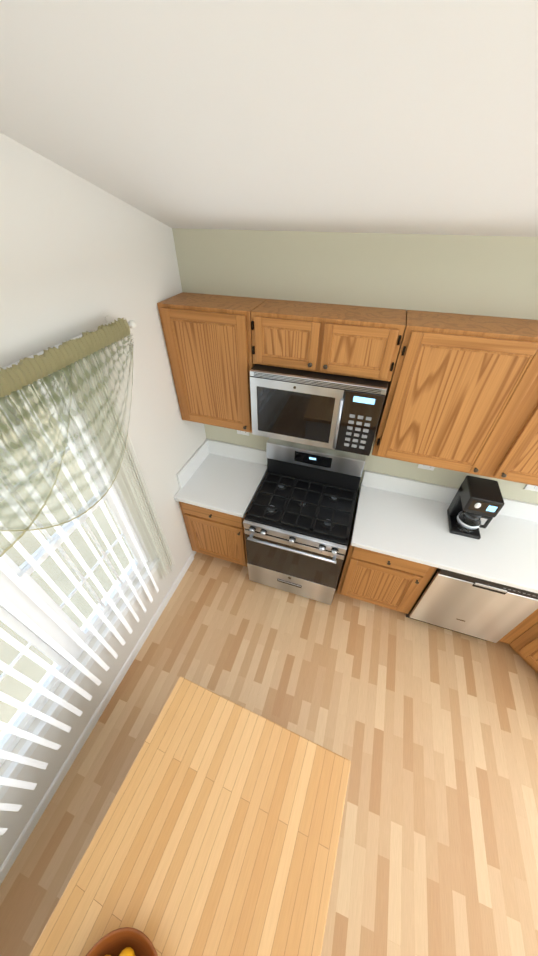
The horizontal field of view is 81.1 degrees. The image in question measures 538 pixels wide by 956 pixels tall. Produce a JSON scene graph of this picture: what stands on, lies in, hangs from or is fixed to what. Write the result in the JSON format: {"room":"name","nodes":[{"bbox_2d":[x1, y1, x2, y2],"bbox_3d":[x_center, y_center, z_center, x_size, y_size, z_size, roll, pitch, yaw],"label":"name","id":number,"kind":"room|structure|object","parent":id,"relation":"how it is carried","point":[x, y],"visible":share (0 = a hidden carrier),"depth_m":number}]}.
{"room":"kitchen","nodes":[
{"label":"kitchen","id":0,"kind":"room"},
{"bbox_2d":[0,552,537,955],"bbox_3d":[1.464,2.259,1.602,6.020,0.001,4.330,12,43,14],"label":"floor","id":1,"kind":"structure","parent":0,"point":[429,731],"depth_m":2.10},
{"bbox_2d":[29,676,350,955],"bbox_3d":[-0.316,1.920,1.328,0.900,0.880,1.430,15,44,16],"label":"table","id":2,"kind":"object","parent":1,"relation":"on","point":[217,833],"visible":1,"depth_m":1.22},
{"bbox_2d":[86,927,157,955],"bbox_3d":[-0.463,1.576,0.922,0.304,0.173,0.304,12,43,14],"label":"fruit bowl","id":3,"kind":"object","parent":2,"relation":"on","point":[127,941],"visible":1,"depth_m":1.02},
{"bbox_2d":[179,473,266,566],"bbox_3d":[-0.386,0.365,3.070,0.618,0.868,0.618,12,43,14],"label":"base cabinet","id":4,"kind":"object","parent":1,"relation":"on","point":[217,534],"depth_m":2.79},
{"bbox_2d":[174,439,266,517],"bbox_3d":[-0.392,-0.026,2.704,0.618,0.199,0.643,12,43,14],"label":"countertop","id":5,"kind":"structure","parent":4,"relation":"on","point":[223,477],"depth_m":2.75},
{"bbox_2d":[243,438,365,604],"bbox_3d":[0.271,0.427,2.701,0.790,1.264,0.708,12,43,14],"label":"range","id":6,"kind":"object","parent":1,"relation":"on","point":[297,521],"visible":0.98,"depth_m":2.52},
{"bbox_2d":[336,490,436,613],"bbox_3d":[0.983,0.666,2.729,0.608,0.868,0.618,12,43,14],"label":"base cabinet","id":7,"kind":"object","parent":1,"relation":"on","point":[386,581],"depth_m":2.46},
{"bbox_2d":[406,568,537,642],"bbox_3d":[1.575,0.822,2.555,0.650,0.866,0.591,12,43,14],"label":"dishwasher","id":8,"kind":"object","parent":1,"relation":"on","point":[486,610],"visible":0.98,"depth_m":2.28},
{"bbox_2d":[499,609,537,672],"bbox_3d":[2.330,1.228,2.097,0.954,0.868,0.955,12,43,14],"label":"base cabinet","id":9,"kind":"object","parent":1,"relation":"on","point":[526,645],"depth_m":2.34},
{"bbox_2d":[351,470,537,592],"bbox_3d":[1.914,0.681,1.907,2.770,0.199,1.209,12,43,14],"label":"countertop","id":10,"kind":"structure","parent":9,"relation":"on","point":[402,518],"depth_m":2.30},
{"bbox_2d":[447,475,504,539],"bbox_3d":[1.461,0.217,2.230,0.225,0.375,0.255,12,43,14],"label":"coffee maker","id":11,"kind":"object","parent":10,"relation":"on","point":[475,500],"visible":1,"depth_m":2.17},
{"bbox_2d":[0,133,537,866],"bbox_3d":[1.479,1.021,0.482,5.980,3.340,4.330,12,43,14],"label":"wall","id":12,"kind":"structure","parent":0,"point":[78,255],"depth_m":1.74},
{"bbox_2d":[0,315,135,556],"bbox_3d":[-1.217,0.402,0.763,0.148,0.743,3.052,12,43,14],"label":"swag valance","id":13,"kind":"object","parent":12,"relation":"attached to","point":[64,358],"visible":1,"depth_m":1.29},
{"bbox_2d":[0,374,159,800],"bbox_3d":[-1.354,0.880,1.106,0.140,1.730,2.600,12,43,14],"label":"sliding glass door","id":14,"kind":"structure","parent":12,"relation":"in","point":[16,596],"depth_m":1.73},
{"bbox_2d":[0,331,175,834],"bbox_3d":[-1.266,0.902,1.171,0.073,1.940,2.780,12,43,14],"label":"window blind slats","id":15,"kind":"object","parent":14,"relation":"attached to","point":[15,578],"visible":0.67,"depth_m":1.65},
{"bbox_2d":[0,553,193,884],"bbox_3d":[-1.288,1.829,2.029,0.015,0.085,3.279,12,43,14],"label":"baseboard","id":16,"kind":"structure","parent":12,"relation":"attached to","point":[13,854],"depth_m":2.08},
{"bbox_2d":[157,292,268,432],"bbox_3d":[-0.349,-0.790,2.222,0.608,0.820,0.328,12,43,14],"label":"upper cabinet","id":17,"kind":"object","parent":12,"relation":"attached to","point":[209,341],"depth_m":2.03},
{"bbox_2d":[237,430,248,435],"bbox_3d":[-0.227,-0.407,2.738,0.115,0.072,0.008,12,43,14],"label":"electrical outlet","id":18,"kind":"object","parent":12,"relation":"attached to","point":[242,432],"visible":0.58,"depth_m":2.75},
{"bbox_2d":[249,299,408,387],"bbox_3d":[0.337,-0.833,1.877,0.830,0.298,0.328,12,43,14],"label":"upper cabinet","id":19,"kind":"object","parent":12,"relation":"attached to","point":[346,340],"depth_m":1.75},
{"bbox_2d":[250,364,387,455],"bbox_3d":[0.319,-0.505,2.093,0.810,0.465,0.448,12,43,14],"label":"over-the-range microwave","id":20,"kind":"object","parent":19,"relation":"attached to","point":[330,411],"visible":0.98,"depth_m":1.93},
{"bbox_2d":[418,464,434,470],"bbox_3d":[1.197,-0.093,2.384,0.115,0.072,0.008,12,43,14],"label":"electrical outlet","id":21,"kind":"object","parent":12,"relation":"attached to","point":[421,466],"visible":0.5,"depth_m":2.39},
{"bbox_2d":[372,310,537,475],"bbox_3d":[1.062,-0.479,1.871,0.685,0.820,0.328,12,43,14],"label":"upper cabinet","id":22,"kind":"object","parent":12,"relation":"attached to","point":[461,393],"depth_m":1.68},
{"bbox_2d":[485,388,537,485],"bbox_3d":[1.712,-0.336,1.709,0.685,0.820,0.328,12,43,14],"label":"upper cabinet","id":23,"kind":"object","parent":12,"relation":"attached to","point":[517,461],"depth_m":1.79},
{"bbox_2d":[524,484,537,491],"bbox_3d":[1.908,0.071,2.213,0.170,0.072,0.008,12,43,14],"label":"electrical outlet","id":24,"kind":"object","parent":12,"relation":"attached to","point":[531,487],"visible":0.81,"depth_m":2.23},
{"bbox_2d":[0,0,537,236],"bbox_3d":[1.457,0.106,-0.330,6.020,0.694,4.330,12,43,14],"label":"ceiling","id":25,"kind":"structure","parent":0,"point":[391,116],"depth_m":0.80},
{"label":"outside","id":26,"kind":"structure","parent":0,"visible":0},
{"bbox_2d":[0,385,133,732],"bbox_3d":[-48.013,-26.182,38.426,116.380,1.000,220.000,12,43,14],"label":"ground","id":27,"kind":"structure","parent":26,"point":[8,658],"depth_m":6.57}
]}

